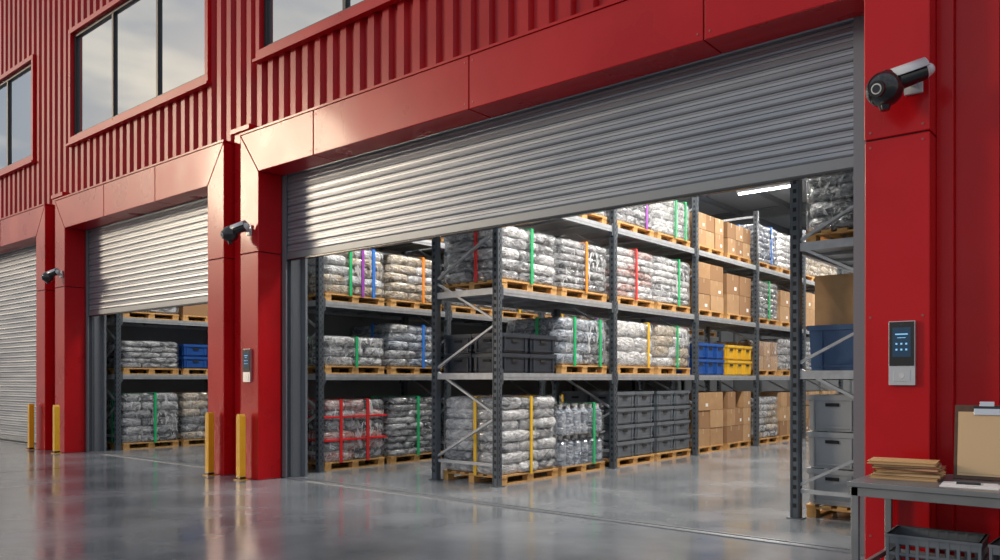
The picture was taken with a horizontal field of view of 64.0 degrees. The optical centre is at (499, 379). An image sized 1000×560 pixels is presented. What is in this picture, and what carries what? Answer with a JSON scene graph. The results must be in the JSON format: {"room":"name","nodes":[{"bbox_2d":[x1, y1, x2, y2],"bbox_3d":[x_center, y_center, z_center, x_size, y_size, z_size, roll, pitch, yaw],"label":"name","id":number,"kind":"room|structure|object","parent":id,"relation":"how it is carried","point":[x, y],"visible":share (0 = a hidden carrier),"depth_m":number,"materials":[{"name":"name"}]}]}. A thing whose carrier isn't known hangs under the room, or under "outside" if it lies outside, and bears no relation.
{"room":"warehouse loading area","nodes":[
{"label":"warehouse loading area","id":0,"kind":"room"},
{"bbox_2d":[106,316,207,445],"bbox_3d":[-3.002,-1.750,25.266,0.120,6.500,19.750,0,0,40],"label":"wall","id":1,"kind":"structure","parent":0,"point":[128,333],"depth_m":19.09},
{"bbox_2d":[85,176,281,475],"bbox_3d":[-5.080,-4.250,14.014,34.200,11.500,0.160,0,0,40],"label":"wall","id":2,"kind":"structure","parent":0,"point":[281,176],"depth_m":12.52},
{"bbox_2d":[51,0,999,557],"bbox_3d":[-2.830,-4.000,11.741,17.430,11.000,0.430,0,0,40],"label":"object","id":3,"kind":"structure","parent":2,"relation":"attached to","point":[967,31],"depth_m":6.24,"materials":[{"name":"red paint"}]},
{"bbox_2d":[0,0,613,218],"bbox_3d":[-5.154,-4.250,13.887,34.250,11.500,0.450,0,0,40],"label":"cladding","id":4,"kind":"object","parent":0,"point":[405,37],"visible":0.64,"depth_m":12.93,"materials":[{"name":"metal"}]},
{"bbox_2d":[0,54,36,178],"bbox_3d":[-13.151,-6.125,20.303,7.010,2.450,0.200,0,0,40],"label":"surround","id":5,"kind":"object","parent":4,"relation":"attached to","point":[32,59],"visible":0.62,"depth_m":18.08,"materials":[{"name":"red paint"}]},
{"bbox_2d":[0,63,30,169],"bbox_3d":[-13.112,-6.165,20.349,6.750,2.170,0.080,0,0,40],"label":"frame","id":6,"kind":"object","parent":5,"relation":"attached to","point":[7,81],"visible":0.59,"depth_m":19.23,"materials":[{"name":"grey"}]},
{"bbox_2d":[0,68,30,168],"bbox_3d":[-13.104,-6.165,20.359,6.710,2.130,0.015,0,0,40],"label":"glass","id":7,"kind":"object","parent":6,"relation":"attached to","point":[20,87],"visible":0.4,"depth_m":18.94,"materials":[{"name":"glass"}]},
{"bbox_2d":[66,0,211,146],"bbox_3d":[-6.919,-6.125,15.074,5.580,2.450,0.200,0,0,40],"label":"surround","id":8,"kind":"object","parent":4,"relation":"attached to","point":[204,81],"visible":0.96,"depth_m":15.32,"materials":[{"name":"red paint"}]},
{"bbox_2d":[74,0,204,134],"bbox_3d":[-6.881,-6.165,15.120,5.320,2.170,0.080,0,0,40],"label":"frame","id":9,"kind":"object","parent":8,"relation":"attached to","point":[114,11],"visible":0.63,"depth_m":15.66,"materials":[{"name":"grey"}]},
{"bbox_2d":[78,0,204,132],"bbox_3d":[-6.873,-6.165,15.130,5.280,2.130,0.015,0,0,40],"label":"glass","id":10,"kind":"object","parent":9,"relation":"attached to","point":[182,22],"visible":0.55,"depth_m":15.06,"materials":[{"name":"glass"}]},
{"bbox_2d":[252,0,401,63],"bbox_3d":[-0.699,-6.125,9.855,8.000,2.450,0.200,0,0,40],"label":"surround","id":11,"kind":"object","parent":4,"relation":"attached to","point":[365,8],"visible":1,"depth_m":11.48,"materials":[{"name":"red paint"}]},
{"bbox_2d":[264,0,364,46],"bbox_3d":[-0.660,-6.165,9.901,7.740,2.170,0.080,0,0,40],"label":"frame","id":12,"kind":"object","parent":11,"relation":"attached to","point":[266,2],"visible":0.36,"depth_m":12.32,"materials":[{"name":"grey"}]},
{"bbox_2d":[269,0,362,43],"bbox_3d":[-0.652,-6.165,9.910,7.700,2.130,0.015,0,0,40],"label":"glass","id":13,"kind":"object","parent":12,"relation":"attached to","point":[286,17],"visible":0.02,"depth_m":11.89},
{"bbox_2d":[0,437,864,559],"bbox_3d":[-20.174,1.650,7.072,100.000,0.300,70.300,0,0,40],"label":"floor","id":14,"kind":"structure","parent":0,"point":[131,508],"depth_m":9.06,"materials":[{"name":"concrete"}]},
{"bbox_2d":[0,203,53,449],"bbox_3d":[-12.290,-1.135,19.486,7.100,5.270,0.425,0,0,40],"label":"frame","id":15,"kind":"object","parent":14,"relation":"on","point":[34,225],"visible":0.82,"depth_m":17.18,"materials":[{"name":"red paint"}]},
{"bbox_2d":[0,244,36,443],"bbox_3d":[-11.888,-1.170,19.965,6.120,5.340,0.815,0,0,40],"label":"roller shutter","id":16,"kind":"object","parent":15,"relation":"attached to","point":[18,291],"visible":0.27,"depth_m":19.27,"materials":[{"name":"metal"}]},
{"bbox_2d":[26,404,35,449],"bbox_3d":[-10.095,1.005,17.217,0.160,0.990,0.150,0,0,40],"label":"bollard","id":17,"kind":"object","parent":14,"relation":"on","point":[30,406],"visible":1,"depth_m":17.18,"materials":[{"name":"yellow metal"}]},
{"bbox_2d":[51,405,59,453],"bbox_3d":[-9.076,1.005,16.362,0.160,0.990,0.150,0,0,40],"label":"bollard","id":18,"kind":"object","parent":14,"relation":"on","point":[56,408],"visible":1,"depth_m":16.33,"materials":[{"name":"yellow metal"}]},
{"bbox_2d":[106,392,178,449],"bbox_3d":[-8.095,0.886,17.967,1.208,1.228,1.318,0,0,40],"label":"wooden pallet","id":19,"kind":"object","parent":14,"relation":"on","point":[148,419],"visible":0.84,"depth_m":17.57,"materials":[{"name":"brown wood"}]},
{"bbox_2d":[54,139,234,474],"bbox_3d":[-6.690,-1.135,14.787,6.500,5.270,0.425,0,0,40],"label":"frame","id":20,"kind":"object","parent":14,"relation":"on","point":[208,171],"visible":0.9,"depth_m":14.01,"materials":[{"name":"red paint"}]},
{"bbox_2d":[41,268,62,283],"bbox_3d":[-9.180,-2.133,16.405,0.403,0.312,0.260,0,0,6],"label":"security camera","id":21,"kind":"object","parent":20,"relation":"attached to","point":[48,276],"visible":1,"depth_m":16.32,"materials":[{"name":"grey"}]},
{"bbox_2d":[86,197,208,450],"bbox_3d":[-6.288,-1.170,15.266,5.520,5.340,0.815,0,0,40],"label":"roller shutter","id":22,"kind":"object","parent":20,"relation":"attached to","point":[155,260],"visible":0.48,"depth_m":15.38,"materials":[{"name":"metal"}]},
{"bbox_2d":[89,197,208,310],"bbox_3d":[-6.523,-2.438,14.986,5.400,1.996,0.026,0,0,40],"label":"curtain","id":23,"kind":"object","parent":22,"relation":"hanging from","point":[160,257],"depth_m":14.97,"materials":[{"name":"metal"}]},
{"bbox_2d":[106,314,207,450],"bbox_3d":[-6.752,-1.175,19.568,1.360,5.350,5.850,0,0,40],"label":"rack","id":24,"kind":"object","parent":14,"relation":"on","point":[118,320],"visible":0.12,"depth_m":17.17,"materials":[{"name":"metal"}]},
{"bbox_2d":[106,341,178,374],"bbox_3d":[-8.094,-0.492,17.969,1.190,0.744,1.302,0,0,40],"label":"wooden pallet","id":25,"kind":"object","parent":24,"relation":"in","point":[152,357],"visible":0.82,"depth_m":17.59,"materials":[{"name":"brown wood"}]},
{"bbox_2d":[106,307,178,319],"bbox_3d":[-8.092,-1.777,17.967,1.193,0.874,1.297,0,0,40],"label":"wooden pallet","id":26,"kind":"object","parent":24,"relation":"in","point":[163,314],"visible":0.09,"depth_m":17.80,"materials":[{"name":"brown wood"}]},
{"bbox_2d":[167,304,207,321],"bbox_3d":[-7.222,-1.763,19.009,1.104,0.846,1.250,0,0,40],"label":"wooden pallet","id":27,"kind":"object","parent":24,"relation":"in","point":[198,313],"visible":0.25,"depth_m":18.44,"materials":[{"name":"brown wood"}]},
{"bbox_2d":[170,344,207,374],"bbox_3d":[-7.221,-0.468,19.009,1.140,0.696,1.250,0,0,40],"label":"plastic crates","id":28,"kind":"object","parent":24,"relation":"in","point":[190,357],"visible":0.54,"depth_m":18.39,"materials":[{"name":"blue plastic"}]},
{"bbox_2d":[167,391,207,445],"bbox_3d":[-7.221,0.886,19.009,1.208,1.227,1.318,0,0,40],"label":"wooden pallet","id":29,"kind":"object","parent":14,"relation":"on","point":[192,405],"visible":0.56,"depth_m":18.35,"materials":[{"name":"brown wood"}]},
{"bbox_2d":[203,412,215,475],"bbox_3d":[-4.564,1.005,12.576,0.160,0.990,0.150,0,0,40],"label":"bollard","id":30,"kind":"object","parent":14,"relation":"on","point":[209,416],"visible":1,"depth_m":12.54,"materials":[{"name":"yellow metal"}]},
{"bbox_2d":[234,414,247,480],"bbox_3d":[-3.890,1.005,12.010,0.160,0.990,0.150,0,0,40],"label":"bollard","id":31,"kind":"object","parent":14,"relation":"on","point":[240,418],"visible":1,"depth_m":11.98,"materials":[{"name":"yellow metal"}]},
{"bbox_2d":[308,397,386,470],"bbox_3d":[-2.892,0.906,13.993,1.208,1.188,1.368,0,0,40],"label":"wooden pallet","id":32,"kind":"object","parent":14,"relation":"on","point":[352,431],"visible":0.77,"depth_m":13.54,"materials":[{"name":"brown wood"}]},
{"bbox_2d":[355,395,441,463],"bbox_3d":[-1.960,0.898,15.104,1.208,1.204,1.368,0,0,40],"label":"wooden pallet","id":33,"kind":"object","parent":14,"relation":"on","point":[407,425],"visible":0.65,"depth_m":14.59,"materials":[{"name":"brown wood"}]},
{"bbox_2d":[0,439,850,553],"bbox_3d":[-5.614,1.494,14.250,22.680,0.012,0.155,0,0,40],"label":"track","id":34,"kind":"object","parent":14,"relation":"on","point":[676,528],"visible":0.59,"depth_m":8.87,"materials":[{"name":"grey"}]},
{"bbox_2d":[428,396,455,455],"bbox_3d":[-0.964,0.913,16.291,1.208,1.174,1.368,0,0,40],"label":"wooden pallet","id":35,"kind":"object","parent":14,"relation":"on","point":[442,397],"visible":0.04,"depth_m":15.59,"materials":[{"name":"brown wood"}]},
{"bbox_2d":[443,395,557,485],"bbox_3d":[0.016,0.867,12.231,1.228,1.265,1.428,0,0,40],"label":"wooden pallet","id":36,"kind":"object","parent":14,"relation":"on","point":[528,443],"visible":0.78,"depth_m":11.80,"materials":[{"name":"brown wood"}]},
{"bbox_2d":[308,237,720,472],"bbox_3d":[1.427,-1.175,19.141,1.360,5.350,15.150,0,0,40],"label":"rack","id":37,"kind":"object","parent":14,"relation":"on","point":[320,306],"visible":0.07,"depth_m":14.79,"materials":[{"name":"metal"}]},
{"bbox_2d":[308,249,384,305],"bbox_3d":[-2.892,-1.787,13.993,1.208,0.975,1.368,0,0,40],"label":"wooden pallet","id":38,"kind":"object","parent":37,"relation":"in","point":[350,277],"visible":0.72,"depth_m":13.61,"materials":[{"name":"brown wood"}]},
{"bbox_2d":[308,335,384,373],"bbox_3d":[-2.892,-0.422,13.993,1.208,0.645,1.368,0,0,40],"label":"wooden pallet","id":39,"kind":"object","parent":37,"relation":"in","point":[355,354],"visible":0.73,"depth_m":13.59,"materials":[{"name":"brown wood"}]},
{"bbox_2d":[352,323,441,374],"bbox_3d":[-1.960,-0.563,15.104,1.208,0.926,1.368,0,0,40],"label":"wooden pallet","id":40,"kind":"object","parent":37,"relation":"in","point":[405,347],"visible":0.73,"depth_m":14.60,"materials":[{"name":"brown wood"}]},
{"bbox_2d":[367,254,441,310],"bbox_3d":[-1.960,-1.788,15.104,1.208,0.977,1.368,0,0,40],"label":"wooden pallet","id":41,"kind":"object","parent":37,"relation":"in","point":[406,282],"visible":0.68,"depth_m":14.59,"materials":[{"name":"brown wood"}]},
{"bbox_2d":[428,337,443,373],"bbox_3d":[-0.964,-0.468,16.291,1.140,0.736,1.300,0,0,40],"label":"plastic crates","id":42,"kind":"object","parent":37,"relation":"in","point":[442,338],"visible":0.06,"depth_m":15.61,"materials":[{"name":"black plastic"}]},
{"bbox_2d":[423,266,491,315],"bbox_3d":[-0.964,-1.787,16.291,1.208,0.973,1.368,0,0,40],"label":"wooden pallet","id":43,"kind":"object","parent":37,"relation":"in","point":[465,308],"visible":0.12,"depth_m":15.83,"materials":[{"name":"brown wood"}]},
{"bbox_2d":[476,308,537,318],"bbox_3d":[-0.032,-1.787,17.402,1.208,0.974,1.368,0,0,40],"label":"wooden pallet","id":44,"kind":"object","parent":37,"relation":"in","point":[506,312],"visible":0.08,"depth_m":17.07,"materials":[{"name":"brown wood"}]},
{"bbox_2d":[521,311,575,318],"bbox_3d":[0.965,-1.786,18.589,1.208,0.973,1.368,0,0,40],"label":"wooden pallet","id":45,"kind":"object","parent":37,"relation":"in","point":[547,314],"visible":0.03,"depth_m":18.03,"materials":[{"name":"brown wood"}]},
{"bbox_2d":[576,316,608,319],"bbox_3d":[1.897,-1.787,19.700,1.208,0.974,1.368,0,0,40],"label":"wooden pallet","id":46,"kind":"object","parent":37,"relation":"in","point":[578,317],"visible":0.02,"depth_m":19.05,"materials":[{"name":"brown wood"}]},
{"bbox_2d":[687,329,715,336],"bbox_3d":[5.753,-1.788,24.296,1.208,0.975,1.368,0,0,40],"label":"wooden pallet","id":47,"kind":"object","parent":37,"relation":"in","point":[701,331],"visible":0.05,"depth_m":24.16,"materials":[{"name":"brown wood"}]},
{"bbox_2d":[514,394,563,404],"bbox_3d":[0.965,0.913,18.589,1.208,1.173,1.368,0,0,40],"label":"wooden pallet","id":48,"kind":"object","parent":14,"relation":"on","point":[549,395],"visible":0.02,"depth_m":18.22,"materials":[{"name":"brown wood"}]},
{"bbox_2d":[536,402,604,475],"bbox_3d":[0.947,0.935,13.341,1.158,1.130,1.272,0,0,40],"label":"wooden pallet","id":49,"kind":"object","parent":14,"relation":"on","point":[573,451],"visible":0.55,"depth_m":12.94,"materials":[{"name":"brown wood"}]},
{"bbox_2d":[239,0,935,559],"bbox_3d":[-0.209,-1.135,9.349,9.520,5.270,0.425,0,0,40],"label":"frame","id":50,"kind":"object","parent":14,"relation":"on","point":[616,41],"visible":0.93,"depth_m":7.69,"materials":[{"name":"red paint"}]},
{"bbox_2d":[220,220,251,243],"bbox_3d":[-3.941,-2.208,11.986,0.448,0.347,0.289,0,0,6],"label":"security camera","id":51,"kind":"object","parent":50,"relation":"attached to","point":[230,233],"visible":1,"depth_m":11.88,"materials":[{"name":"grey"}]},
{"bbox_2d":[243,349,251,381],"bbox_3d":[-3.822,-0.220,12.091,0.190,0.500,0.046,0,0,40],"label":"terminal","id":52,"kind":"object","parent":50,"relation":"attached to","point":[247,353],"visible":1,"depth_m":12.05,"materials":[{"name":"silver metal"}]},
{"bbox_2d":[282,15,865,553],"bbox_3d":[0.192,-1.170,9.828,8.540,5.340,0.815,0,0,40],"label":"roller shutter","id":53,"kind":"object","parent":50,"relation":"attached to","point":[790,108],"visible":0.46,"depth_m":8.60,"materials":[{"name":"metal"}]},
{"bbox_2d":[287,18,852,252],"bbox_3d":[-0.043,-2.643,9.548,8.420,1.406,0.026,0,0,40],"label":"curtain","id":54,"kind":"object","parent":53,"relation":"hanging from","point":[785,103],"depth_m":8.54,"materials":[{"name":"metal"}]},
{"bbox_2d":[865,57,934,111],"bbox_3d":[3.041,-2.244,6.109,0.484,0.375,0.312,0,0,6],"label":"security camera","id":55,"kind":"object","parent":50,"relation":"attached to","point":[885,88],"visible":1,"depth_m":6.00,"materials":[{"name":"grey"}]},
{"bbox_2d":[889,320,915,384],"bbox_3d":[3.141,-0.210,6.248,0.190,0.500,0.046,0,0,40],"label":"terminal","id":56,"kind":"object","parent":50,"relation":"attached to","point":[902,334],"visible":1,"depth_m":6.23,"materials":[{"name":"silver metal"}]},
{"bbox_2d":[562,391,654,466],"bbox_3d":[1.976,0.852,14.568,1.140,1.296,1.340,0,0,40],"label":"plastic crates","id":57,"kind":"object","parent":14,"relation":"on","point":[635,440],"visible":0.45,"depth_m":14.16,"materials":[{"name":"grey plastic"}]},
{"bbox_2d":[429,197,842,487],"bbox_3d":[4.403,-1.175,17.460,1.360,5.350,15.400,0,0,40],"label":"rack","id":58,"kind":"object","parent":14,"relation":"on","point":[576,228],"visible":0.58,"depth_m":13.57,"materials":[{"name":"metal"}]},
{"bbox_2d":[444,226,556,294],"bbox_3d":[0.016,-1.773,12.231,1.208,0.946,1.408,0,0,40],"label":"wooden pallet","id":59,"kind":"object","parent":58,"relation":"in","point":[527,261],"visible":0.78,"depth_m":11.81,"materials":[{"name":"brown wood"}]},
{"bbox_2d":[444,332,556,372],"bbox_3d":[0.016,-0.391,12.231,1.128,0.571,1.348,0,0,40],"label":"plastic crates","id":60,"kind":"object","parent":58,"relation":"in","point":[521,353],"visible":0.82,"depth_m":11.80,"materials":[{"name":"grey"}]},
{"bbox_2d":[507,317,606,373],"bbox_3d":[0.948,-0.554,13.342,1.208,0.908,1.368,0,0,40],"label":"wooden pallet","id":61,"kind":"object","parent":58,"relation":"in","point":[579,348],"visible":0.75,"depth_m":12.88,"materials":[{"name":"brown wood"}]},
{"bbox_2d":[538,238,606,301],"bbox_3d":[0.948,-1.772,13.342,1.208,0.944,1.368,0,0,40],"label":"wooden pallet","id":62,"kind":"object","parent":58,"relation":"in","point":[579,272],"visible":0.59,"depth_m":12.90,"materials":[{"name":"brown wood"}]},
{"bbox_2d":[579,212,606,223],"bbox_3d":[0.948,-3.012,13.342,1.208,0.824,1.368,0,0,40],"label":"wooden pallet","id":63,"kind":"object","parent":58,"relation":"in","point":[600,217],"visible":0.02,"depth_m":13.38,"materials":[{"name":"brown wood"}]},
{"bbox_2d":[567,320,653,374],"bbox_3d":[1.976,-0.578,14.568,1.208,0.956,1.368,0,0,40],"label":"wooden pallet","id":64,"kind":"object","parent":58,"relation":"in","point":[634,345],"visible":0.46,"depth_m":14.12,"materials":[{"name":"brown wood"}]},
{"bbox_2d":[589,247,653,308],"bbox_3d":[1.976,-1.812,14.568,1.208,1.024,1.368,0,0,40],"label":"wooden pallet","id":65,"kind":"object","parent":58,"relation":"in","point":[634,271],"visible":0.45,"depth_m":14.14,"materials":[{"name":"brown wood"}]},
{"bbox_2d":[604,204,653,236],"bbox_3d":[1.976,-2.987,14.568,1.208,0.775,1.368,0,0,40],"label":"wooden pallet","id":66,"kind":"object","parent":58,"relation":"in","point":[637,219],"visible":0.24,"depth_m":14.24,"materials":[{"name":"brown wood"}]},
{"bbox_2d":[637,256,689,313],"bbox_3d":[2.908,-1.812,15.679,1.208,1.024,1.368,0,0,40],"label":"wooden pallet","id":67,"kind":"object","parent":58,"relation":"in","point":[669,280],"visible":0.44,"depth_m":15.22,"materials":[{"name":"brown wood"}]},
{"bbox_2d":[637,324,689,374],"bbox_3d":[2.908,-0.574,15.679,1.208,0.947,1.368,0,0,40],"label":"wooden pallet","id":68,"kind":"object","parent":58,"relation":"in","point":[669,352],"visible":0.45,"depth_m":15.21,"materials":[{"name":"brown wood"}]},
{"bbox_2d":[644,200,689,246],"bbox_3d":[2.908,-3.038,15.679,1.208,0.875,1.368,0,0,40],"label":"wooden pallet","id":69,"kind":"object","parent":58,"relation":"in","point":[669,221],"visible":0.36,"depth_m":15.24,"materials":[{"name":"brown wood"}]},
{"bbox_2d":[667,343,724,374],"bbox_3d":[3.937,-0.430,16.904,1.128,0.651,1.288,0,0,40],"label":"plastic crates","id":70,"kind":"object","parent":58,"relation":"in","point":[711,362],"visible":0.33,"depth_m":16.50,"materials":[{"name":"blue"}]},
{"bbox_2d":[676,262,723,317],"bbox_3d":[3.936,-1.848,16.904,1.107,1.096,1.255,0,0,40],"label":"wooden pallet","id":71,"kind":"object","parent":58,"relation":"in","point":[710,276],"visible":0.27,"depth_m":16.53,"materials":[{"name":"brown wood"}]},
{"bbox_2d":[687,212,723,255],"bbox_3d":[3.937,-2.998,16.904,1.103,0.796,1.250,0,0,40],"label":"wooden pallet","id":72,"kind":"object","parent":58,"relation":"in","point":[710,228],"visible":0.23,"depth_m":16.53,"materials":[{"name":"brown wood"}]},
{"bbox_2d":[712,273,750,321],"bbox_3d":[4.868,-1.798,18.014,1.100,0.996,1.254,0,0,40],"label":"wooden pallet","id":73,"kind":"object","parent":58,"relation":"in","point":[736,289],"visible":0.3,"depth_m":17.61,"materials":[{"name":"brown wood"}]},
{"bbox_2d":[723,222,750,263],"bbox_3d":[4.869,-2.998,18.015,1.100,0.796,1.253,0,0,40],"label":"wooden pallet","id":74,"kind":"object","parent":58,"relation":"in","point":[736,239],"visible":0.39,"depth_m":17.59,"materials":[{"name":"brown wood"}]},
{"bbox_2d":[722,345,751,374],"bbox_3d":[4.869,-0.430,18.015,1.128,0.651,1.288,0,0,40],"label":"plastic crates","id":75,"kind":"object","parent":58,"relation":"in","point":[737,359],"visible":0.43,"depth_m":17.54,"materials":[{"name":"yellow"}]},
{"bbox_2d":[713,341,777,375],"bbox_3d":[5.897,-0.510,19.242,1.121,0.820,1.272,0,0,40],"label":"wooden pallet","id":76,"kind":"object","parent":58,"relation":"in","point":[767,350],"visible":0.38,"depth_m":18.88,"materials":[{"name":"brown wood"}]},
{"bbox_2d":[737,224,778,270],"bbox_3d":[5.897,-3.112,19.241,1.208,1.024,1.368,0,0,40],"label":"wooden pallet","id":77,"kind":"object","parent":58,"relation":"in","point":[768,239],"visible":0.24,"depth_m":18.83,"materials":[{"name":"brown wood"}]},
{"bbox_2d":[741,281,778,325],"bbox_3d":[5.897,-1.812,19.241,1.208,1.023,1.368,0,0,40],"label":"wooden pallet","id":78,"kind":"object","parent":58,"relation":"in","point":[767,291],"visible":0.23,"depth_m":18.84,"materials":[{"name":"brown wood"}]},
{"bbox_2d":[739,339,789,375],"bbox_3d":[6.828,-0.564,20.352,1.200,0.927,1.370,0,0,40],"label":"wooden pallet","id":79,"kind":"object","parent":58,"relation":"in","point":[783,345],"visible":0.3,"depth_m":19.66,"materials":[{"name":"brown wood"}]},
{"bbox_2d":[769,290,789,326],"bbox_3d":[6.828,-1.748,20.353,1.104,0.896,1.251,0,0,40],"label":"wooden pallet","id":80,"kind":"object","parent":58,"relation":"in","point":[783,297],"visible":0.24,"depth_m":19.70,"materials":[{"name":"brown wood"}]},
{"bbox_2d":[771,233,789,274],"bbox_3d":[6.828,-3.112,20.352,1.200,1.024,1.352,0,0,40],"label":"wooden pallet","id":81,"kind":"object","parent":58,"relation":"in","point":[783,242],"visible":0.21,"depth_m":19.67,"materials":[{"name":"brown wood"}]},
{"bbox_2d":[783,342,812,374],"bbox_3d":[7.858,-0.562,21.578,1.191,0.924,1.351,0,0,40],"label":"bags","id":82,"kind":"object","parent":58,"relation":"in","point":[808,362],"visible":0.05,"depth_m":20.98,"materials":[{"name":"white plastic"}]},
{"bbox_2d":[806,292,814,329],"bbox_3d":[7.858,-1.798,21.578,1.101,0.996,1.251,0,0,40],"label":"wooden pallet","id":83,"kind":"object","parent":58,"relation":"in","point":[810,298],"visible":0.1,"depth_m":21.15,"materials":[{"name":"brown wood"}]},
{"bbox_2d":[806,258,819,280],"bbox_3d":[7.856,-3.062,21.576,1.195,0.925,1.352,0,0,40],"label":"wooden pallet","id":84,"kind":"object","parent":58,"relation":"in","point":[812,266],"visible":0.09,"depth_m":21.22,"materials":[{"name":"brown wood"}]},
{"bbox_2d":[814,262,836,281],"bbox_3d":[8.787,-3.063,22.689,1.192,0.927,1.350,0,0,40],"label":"wooden pallet","id":85,"kind":"object","parent":58,"relation":"in","point":[825,269],"visible":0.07,"depth_m":22.09,"materials":[{"name":"brown wood"}]},
{"bbox_2d":[606,390,690,460],"bbox_3d":[2.908,0.852,15.679,1.140,1.296,1.340,0,0,40],"label":"plastic crates","id":86,"kind":"object","parent":14,"relation":"on","point":[670,414],"visible":0.44,"depth_m":15.25,"materials":[{"name":"grey plastic"}]},
{"bbox_2d":[676,392,723,453],"bbox_3d":[3.935,0.877,16.905,1.104,1.246,1.251,0,0,40],"label":"cardboard boxes","id":87,"kind":"object","parent":14,"relation":"on","point":[710,403],"visible":0.3,"depth_m":16.55,"materials":[{"name":"cardboard"}]},
{"bbox_2d":[690,391,750,449],"bbox_3d":[4.869,0.877,18.015,1.101,1.246,1.253,0,0,40],"label":"cardboard boxes","id":88,"kind":"object","parent":14,"relation":"on","point":[736,412],"visible":0.4,"depth_m":17.65,"materials":[{"name":"cardboard"}]},
{"bbox_2d":[741,396,778,444],"bbox_3d":[5.897,0.938,19.239,1.197,1.123,1.353,0,0,40],"label":"sacks","id":89,"kind":"object","parent":14,"relation":"on","point":[767,406],"visible":0.22,"depth_m":18.88,"materials":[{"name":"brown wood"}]},
{"bbox_2d":[751,392,789,440],"bbox_3d":[6.829,0.902,20.351,1.102,1.196,1.250,0,0,40],"label":"cardboard boxes","id":90,"kind":"object","parent":14,"relation":"on","point":[783,398],"visible":0.23,"depth_m":19.69,"materials":[{"name":"cardboard"}]},
{"bbox_2d":[763,391,818,436],"bbox_3d":[7.858,0.902,21.578,1.101,1.196,1.253,0,0,40],"label":"cardboard boxes","id":91,"kind":"object","parent":14,"relation":"on","point":[807,392],"visible":0.09,"depth_m":21.05,"materials":[{"name":"cardboard"}]},
{"bbox_2d":[786,180,852,519],"bbox_3d":[7.596,-1.175,12.973,1.360,5.350,12.350,0,0,40],"label":"rack","id":92,"kind":"object","parent":14,"relation":"on","point":[838,253],"visible":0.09,"depth_m":8.64,"materials":[{"name":"metal"}]},
{"bbox_2d":[806,172,852,241],"bbox_3d":[4.190,-1.967,8.914,1.154,0.974,1.355,0,0,40],"label":"wooden pallet","id":93,"kind":"object","parent":92,"relation":"in","point":[828,196],"visible":0.18,"depth_m":8.62,"materials":[{"name":"brown wood"}]},
{"bbox_2d":[807,324,852,370],"bbox_3d":[4.189,-0.350,8.913,1.088,0.491,1.238,0,0,40],"label":"plastic crates","id":94,"kind":"object","parent":92,"relation":"in","point":[840,356],"visible":0.36,"depth_m":8.64,"materials":[{"name":"blue"}]},
{"bbox_2d":[815,273,852,324],"bbox_3d":[4.195,-0.873,8.910,0.995,0.546,1.079,0,0,40],"label":"cardboard boxes","id":95,"kind":"object","parent":94,"relation":"on","point":[833,293],"visible":0.19,"depth_m":8.68,"materials":[{"name":"beige"}]},
{"bbox_2d":[806,393,852,517],"bbox_3d":[4.189,0.832,8.913,1.100,1.336,1.300,0,0,40],"label":"plastic crates","id":96,"kind":"object","parent":14,"relation":"on","point":[830,436],"visible":0.24,"depth_m":8.63,"materials":[{"name":"grey plastic"}]},
{"bbox_2d":[847,474,999,559],"bbox_3d":[3.591,1.105,5.244,2.240,0.790,0.950,0,0,40],"label":"workbench","id":97,"kind":"object","parent":14,"relation":"on","point":[887,489],"visible":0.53,"depth_m":5.48,"materials":[{"name":"metal"}]},
{"bbox_2d":[867,457,946,481],"bbox_3d":[2.957,0.646,5.807,0.498,0.128,0.395,0,0,31],"label":"folders","id":98,"kind":"object","parent":97,"relation":"on","point":[927,470],"visible":1,"depth_m":5.69,"materials":[{"name":"brown paper"}]},
{"bbox_2d":[939,481,999,489],"bbox_3d":[3.153,0.706,5.356,0.347,0.009,0.291,0,0,34],"label":"paper sheets","id":99,"kind":"object","parent":97,"relation":"on","point":[986,486],"visible":0.91,"depth_m":5.32,"materials":[{"name":"white"}]},
{"bbox_2d":[956,482,983,484],"bbox_3d":[3.146,0.693,5.351,0.162,0.015,0.016,0,0,32],"label":"pen","id":100,"kind":"object","parent":99,"relation":"on","point":[966,483],"visible":1,"depth_m":5.35,"materials":[{"name":"black plastic"}]},
{"bbox_2d":[953,402,999,480],"bbox_3d":[3.486,0.432,5.728,0.400,0.553,0.227,0,0,34],"label":"clipboard","id":101,"kind":"object","parent":97,"relation":"on","point":[977,427],"visible":1,"depth_m":5.71,"materials":[{"name":"brown paper"}]},
{"bbox_2d":[885,525,989,559],"bbox_3d":[3.071,1.290,5.621,0.590,0.420,0.410,0,0,37],"label":"plastic crate","id":102,"kind":"object","parent":14,"relation":"on","point":[968,543],"visible":1,"depth_m":5.59,"materials":[{"name":"plastic"}]},
{"bbox_2d":[988,536,999,559],"bbox_3d":[3.562,1.290,5.209,0.590,0.420,0.410,0,0,42],"label":"plastic crate","id":103,"kind":"object","parent":14,"relation":"on","point":[994,546],"visible":1,"depth_m":5.25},
{"bbox_2d":[308,251,732,397],"bbox_3d":[1.962,-1.750,21.100,0.120,6.500,19.750,0,0,40],"label":"wall partition","id":104,"kind":"structure","parent":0,"point":[334,325],"depth_m":16.78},
{"bbox_2d":[674,180,810,229],"bbox_3d":[1.415,-5.100,21.755,34.200,0.200,20.050,0,0,40],"label":"ceiling","id":105,"kind":"structure","parent":0,"point":[750,201],"depth_m":22.54,"materials":[{"name":"grey"}]},
{"bbox_2d":[699,179,812,235],"bbox_3d":[8.123,-4.860,15.904,15.960,0.280,19.690,0,0,40],"label":"roof beams","id":106,"kind":"structure","parent":105,"relation":"attached to","point":[783,209],"depth_m":23.17,"materials":[{"name":"silver metal"}]},
{"bbox_2d":[736,182,789,194],"bbox_3d":[6.442,-4.778,19.267,1.500,0.444,0.180,0,0,40],"label":"strip light","id":107,"kind":"object","parent":105,"relation":"attached to","point":[783,185],"depth_m":19.27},
{"bbox_2d":[733,239,852,393],"bbox_3d":[7.753,-1.850,29.308,34.200,6.700,0.330,0,0,40],"label":"wall","id":108,"kind":"structure","parent":0,"point":[740,385],"depth_m":27.58,"materials":[{"name":"silver metal"}]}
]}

